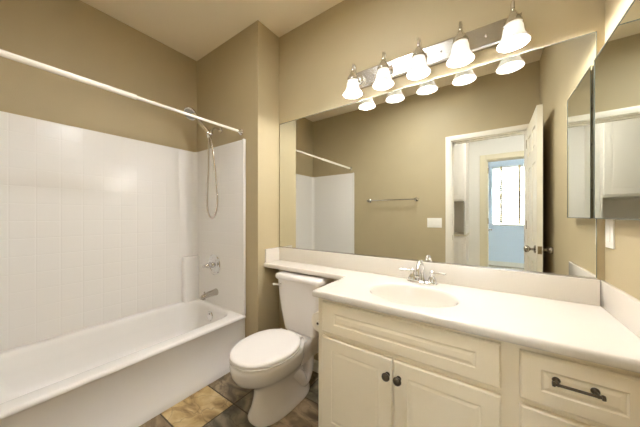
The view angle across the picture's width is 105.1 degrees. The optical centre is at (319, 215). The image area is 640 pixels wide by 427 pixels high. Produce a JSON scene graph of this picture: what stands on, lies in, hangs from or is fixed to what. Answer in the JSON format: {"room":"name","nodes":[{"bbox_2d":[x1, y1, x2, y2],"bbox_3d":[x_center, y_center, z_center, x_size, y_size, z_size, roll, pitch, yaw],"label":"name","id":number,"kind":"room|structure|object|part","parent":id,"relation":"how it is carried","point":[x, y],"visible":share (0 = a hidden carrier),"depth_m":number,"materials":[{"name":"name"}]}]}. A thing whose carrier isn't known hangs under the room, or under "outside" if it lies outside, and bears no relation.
{"room":"bathroom","nodes":[
{"label":"bathroom","id":0,"kind":"room"},
{"bbox_2d":[0,0,196,151],"bbox_3d":[-1.615,-0.165,1.943,0.120,2.703,1.694,0,0,35],"label":"wall","id":1,"kind":"structure","parent":0,"point":[76,37],"depth_m":1.79,"materials":[{"name":"paint"}]},
{"bbox_2d":[0,111,245,351],"bbox_3d":[-1.324,0.094,1.598,0.752,1.418,1.460,0,0,35],"label":"tub surround","id":2,"kind":"object","parent":1,"relation":"attached to","point":[96,228],"visible":1,"depth_m":1.82,"materials":[{"name":"white tile"}]},
{"bbox_2d":[200,288,217,299],"bbox_3d":[-0.965,0.686,2.125,0.062,0.070,0.146,0,0,35],"label":"tub spout","id":3,"kind":"object","parent":2,"relation":"attached to","point":[214,292],"visible":1,"depth_m":2.11,"materials":[{"name":"silver metal"}]},
{"bbox_2d":[201,254,219,274],"bbox_3d":[-0.982,0.443,2.154,0.184,0.184,0.118,0,0,35],"label":"tub valve","id":4,"kind":"object","parent":2,"relation":"attached to","point":[213,264],"visible":1,"depth_m":2.17,"materials":[{"name":"silver metal"}]},
{"bbox_3d":[-1.002,0.443,2.162,0.093,0.052,0.108,0,0,35],"label":"lever handle","id":5,"kind":"part","parent":4,"relation":"part of","materials":[{"name":"silver metal"}]},
{"bbox_3d":[-0.915,0.096,2.191,0.743,1.414,0.018,0,0,35],"label":"panel","id":6,"kind":"part","parent":2,"relation":"part of","materials":[{"name":"white plastic"}]},
{"bbox_3d":[-0.613,0.094,1.977,0.021,1.418,0.024,0,0,35],"label":"edge trim","id":7,"kind":"part","parent":2,"relation":"part of","materials":[{"name":"white plastic"}]},
{"bbox_2d":[81,0,343,60],"bbox_3d":[-0.434,-1.556,1.117,3.004,0.080,1.934,0,0,35],"label":"ceiling","id":8,"kind":"structure","parent":0,"point":[194,29],"depth_m":1.87,"materials":[{"name":"beige paint"}]},
{"bbox_2d":[139,371,318,426],"bbox_3d":[-0.416,1.217,1.141,3.004,0.060,1.874,0,0,35],"label":"floor","id":9,"kind":"structure","parent":0,"point":[222,403],"depth_m":1.50,"materials":[{"name":"tile"}]},
{"bbox_2d":[0,299,245,426],"bbox_3d":[-1.323,0.995,1.597,0.752,0.383,1.460,0,0,35],"label":"bathtub","id":10,"kind":"object","parent":9,"relation":"on","point":[128,371],"visible":0.88,"depth_m":1.52,"materials":[{"name":"white ceramic"}]},
{"bbox_3d":[-0.967,0.884,2.148,0.084,0.084,0.020,0,0,35],"label":"overflow plate","id":11,"kind":"part","parent":10,"relation":"part of","materials":[{"name":"silver metal"}]},
{"bbox_2d":[229,270,334,426],"bbox_3d":[-0.252,0.805,1.579,0.416,0.763,0.693,0,0,35],"label":"toilet","id":12,"kind":"object","parent":9,"relation":"on","point":[278,364],"visible":0.94,"depth_m":1.49,"materials":[{"name":"white ceramic"}]},
{"bbox_3d":[-0.321,0.809,1.473,0.360,0.018,0.441,0,0,35],"label":"seat","id":13,"kind":"part","parent":12,"relation":"part of","materials":[{"name":"white plastic"}]},
{"bbox_3d":[-0.321,0.786,1.473,0.360,0.029,0.441,0,0,35],"label":"lid","id":14,"kind":"part","parent":12,"relation":"part of","materials":[{"name":"white plastic"}]},
{"bbox_3d":[-0.112,0.649,1.780,0.394,0.369,0.188,0,0,35],"label":"tank","id":15,"kind":"part","parent":12,"relation":"part of","materials":[{"name":"white ceramic"}]},
{"bbox_3d":[-0.114,0.444,1.776,0.416,0.040,0.210,0,0,35],"label":"tank lid","id":16,"kind":"part","parent":12,"relation":"part of","materials":[{"name":"white ceramic"}]},
{"bbox_2d":[319,298,639,426],"bbox_3d":[0.572,0.799,1.115,1.112,0.774,0.542,0,0,35],"label":"vanity cabinet","id":17,"kind":"object","parent":9,"relation":"on","point":[377,369],"visible":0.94,"depth_m":0.90,"materials":[{"name":"beige paint"}]},
{"bbox_3d":[0.159,0.831,1.127,0.354,0.461,0.018,0,0,35],"label":"door","id":18,"kind":"part","parent":17,"relation":"part of","materials":[{"name":"beige paint"}]},
{"bbox_3d":[0.274,0.667,1.014,0.034,0.034,0.035,0,0,35],"label":"knob","id":19,"kind":"part","parent":17,"relation":"part of","materials":[{"name":"grey metal"}]},
{"bbox_3d":[0.312,0.667,0.988,0.034,0.034,0.035,0,0,35],"label":"knob","id":20,"kind":"part","parent":17,"relation":"part of","materials":[{"name":"grey metal"}]},
{"bbox_3d":[0.308,0.503,1.023,0.719,0.148,0.018,0,0,35],"label":"drawer panel","id":21,"kind":"part","parent":17,"relation":"part of","materials":[{"name":"beige paint"}]},
{"bbox_3d":[0.456,0.831,0.920,0.359,0.461,0.018,0,0,35],"label":"door","id":22,"kind":"part","parent":17,"relation":"part of","materials":[{"name":"beige paint"}]},
{"bbox_2d":[264,247,639,372],"bbox_3d":[0.269,0.393,1.341,1.869,0.247,0.520,0,0,35],"label":"countertop","id":23,"kind":"structure","parent":17,"relation":"on","point":[591,320],"depth_m":1.04,"materials":[{"name":"stone"}]},
{"bbox_2d":[399,260,446,285],"bbox_3d":[0.565,0.309,1.362,0.175,0.135,0.188,0,0,-12],"label":"faucet","id":24,"kind":"object","parent":23,"relation":"on","point":[419,273],"visible":1,"depth_m":1.34,"materials":[{"name":"silver metal"}]},
{"bbox_3d":[0.508,0.332,1.411,0.095,0.066,0.048,0,0,35],"label":"handle","id":25,"kind":"part","parent":24,"relation":"part of","materials":[{"name":"silver metal"}]},
{"bbox_3d":[0.541,0.304,1.327,0.042,0.124,0.142,0,0,35],"label":"spout","id":26,"kind":"part","parent":24,"relation":"part of","materials":[{"name":"silver metal"}]},
{"bbox_3d":[0.570,0.369,1.368,0.160,0.015,0.058,0,0,35],"label":"plate","id":27,"kind":"part","parent":24,"relation":"part of","materials":[{"name":"silver metal"}]},
{"bbox_3d":[0.631,0.332,1.325,0.095,0.066,0.048,0,0,35],"label":"handle","id":28,"kind":"part","parent":24,"relation":"part of","materials":[{"name":"silver metal"}]},
{"bbox_3d":[0.756,0.706,0.710,0.277,0.205,0.018,0,0,35],"label":"drawer","id":29,"kind":"part","parent":17,"relation":"part of","materials":[{"name":"beige paint"}]},
{"bbox_3d":[0.756,0.507,0.710,0.277,0.151,0.018,0,0,35],"label":"drawer","id":30,"kind":"part","parent":17,"relation":"part of","materials":[{"name":"beige paint"}]},
{"bbox_3d":[0.730,0.494,0.697,0.108,0.020,0.034,0,0,35],"label":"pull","id":31,"kind":"part","parent":17,"relation":"part of","materials":[{"name":"grey metal"}]},
{"bbox_2d":[197,20,278,337],"bbox_3d":[-0.781,-0.165,2.251,0.894,2.703,0.232,0,0,35],"label":"wall","id":32,"kind":"structure","parent":0,"point":[238,80],"depth_m":2.00,"materials":[{"name":"paint"}]},
{"bbox_2d":[0,49,242,134],"bbox_3d":[-1.067,-0.683,1.418,0.054,0.054,1.461,0,0,35],"label":"shower rod","id":33,"kind":"object","parent":32,"relation":"attached to","point":[3,53],"visible":1,"depth_m":1.25,"materials":[{"name":"white metal"}]},
{"bbox_2d":[183,107,222,218],"bbox_3d":[-0.981,-0.438,2.110,0.337,0.939,0.192,0,0,10],"label":"shower","id":34,"kind":"object","parent":32,"relation":"attached to","point":[190,110],"visible":0.89,"depth_m":2.04,"materials":[{"name":"silver metal"}]},
{"bbox_3d":[-1.012,-0.771,2.059,0.197,0.256,0.056,0,0,18],"label":"handle","id":35,"kind":"part","parent":34,"relation":"part of","materials":[{"name":"silver metal"}]},
{"bbox_2d":[279,0,604,360],"bbox_3d":[0.086,-0.165,1.860,3.004,2.703,0.120,0,0,35],"label":"wall","id":36,"kind":"structure","parent":0,"point":[317,57],"depth_m":1.55,"materials":[{"name":"paint"}]},
{"bbox_2d":[313,359,318,372],"bbox_3d":[-0.042,1.144,1.869,0.757,0.085,0.012,0,0,35],"label":"baseboard","id":37,"kind":"structure","parent":36,"relation":"attached to","point":[316,363],"depth_m":1.85,"materials":[{"name":"white paint"}]},
{"bbox_2d":[343,0,530,98],"bbox_3d":[0.553,-0.871,1.352,0.925,0.203,0.175,0,0,35],"label":"vanity light","id":38,"kind":"object","parent":36,"relation":"attached to","point":[508,34],"visible":1,"depth_m":1.30,"materials":[{"name":"glass"}]},
{"bbox_3d":[0.209,-0.810,1.561,0.122,0.082,0.122,0,0,35],"label":"lamp shade","id":39,"kind":"part","parent":38,"relation":"part of","materials":[{"name":"white glass"}]},
{"bbox_3d":[0.225,-0.912,1.584,0.074,0.121,0.130,0,0,35],"label":"lamp arm","id":40,"kind":"part","parent":38,"relation":"part of","materials":[{"name":"silver metal"}]},
{"bbox_3d":[0.373,-0.810,1.446,0.122,0.082,0.122,0,0,35],"label":"lamp shade","id":41,"kind":"part","parent":38,"relation":"part of","materials":[{"name":"white glass"}]},
{"bbox_3d":[0.389,-0.912,1.469,0.074,0.121,0.130,0,0,35],"label":"lamp arm","id":42,"kind":"part","parent":38,"relation":"part of","materials":[{"name":"silver metal"}]},
{"bbox_3d":[0.535,-0.810,1.333,0.122,0.082,0.122,0,0,35],"label":"lamp shade","id":43,"kind":"part","parent":38,"relation":"part of","materials":[{"name":"white glass"}]},
{"bbox_3d":[0.551,-0.912,1.356,0.074,0.121,0.130,0,0,35],"label":"lamp arm","id":44,"kind":"part","parent":38,"relation":"part of","materials":[{"name":"silver metal"}]},
{"bbox_3d":[0.591,-0.905,1.420,0.897,0.113,0.021,0,0,35],"label":"plate","id":45,"kind":"part","parent":38,"relation":"part of","materials":[{"name":"metal"}]},
{"bbox_3d":[0.713,-0.912,1.242,0.074,0.121,0.130,0,0,35],"label":"lamp arm","id":46,"kind":"part","parent":38,"relation":"part of","materials":[{"name":"silver metal"}]},
{"bbox_3d":[0.697,-0.810,1.219,0.122,0.082,0.122,0,0,35],"label":"lamp shade","id":47,"kind":"part","parent":38,"relation":"part of","materials":[{"name":"white glass"}]},
{"bbox_3d":[0.697,-0.816,1.219,0.052,0.062,0.052,0,0,35],"label":"bulb","id":48,"kind":"part","parent":38,"relation":"part of","materials":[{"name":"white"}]},
{"bbox_3d":[0.867,-0.816,1.101,0.052,0.062,0.052,0,0,35],"label":"bulb","id":49,"kind":"part","parent":38,"relation":"part of","materials":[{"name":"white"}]},
{"bbox_3d":[0.883,-0.912,1.123,0.074,0.121,0.130,0,0,35],"label":"lamp arm","id":50,"kind":"part","parent":38,"relation":"part of","materials":[{"name":"silver metal"}]},
{"bbox_3d":[0.867,-0.810,1.101,0.122,0.082,0.122,0,0,35],"label":"lamp shade","id":51,"kind":"part","parent":38,"relation":"part of","materials":[{"name":"white glass"}]},
{"bbox_2d":[280,31,596,279],"bbox_3d":[0.411,-0.251,1.553,1.832,1.042,0.009,0,0,35],"label":"wall mirror","id":52,"kind":"object","parent":36,"relation":"attached to","point":[490,165],"visible":0.93,"depth_m":1.30,"materials":[{"name":"silver mirror"}]},
{"bbox_2d":[605,0,639,299],"bbox_3d":[0.748,-0.165,0.290,0.120,2.703,1.694,0,0,35],"label":"wall","id":53,"kind":"structure","parent":0,"point":[622,263],"depth_m":0.88,"materials":[{"name":"paint"}]},
{"bbox_2d":[605,219,614,248],"bbox_3d":[1.143,0.073,0.968,0.008,0.114,0.078,0,0,35],"label":"outlet plate","id":54,"kind":"object","parent":53,"relation":"attached to","point":[609,223],"visible":0.96,"depth_m":0.96,"materials":[{"name":"white plastic"}]},
{"bbox_2d":[594,0,639,219],"bbox_3d":[1.039,-0.314,0.845,0.038,0.658,0.397,0,0,35],"label":"medicine cabinet","id":55,"kind":"object","parent":53,"relation":"attached to","point":[617,64],"visible":1,"depth_m":0.82,"materials":[{"name":"silver metal"}]},
{"bbox_3d":[0.046,0.599,1.394,0.068,0.048,0.137,0,0,35],"label":"toilet paper holder","id":56,"kind":"object","parent":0,"visible":0},
{"bbox_2d":[311,311,318,331],"bbox_3d":[0.025,0.599,1.409,0.112,0.112,0.102,0,0,35],"label":"toilet paper roll","id":57,"kind":"object","parent":56,"relation":"on","point":[315,317],"visible":0.15,"depth_m":1.38,"materials":[{"name":"beige paper"}]}
]}

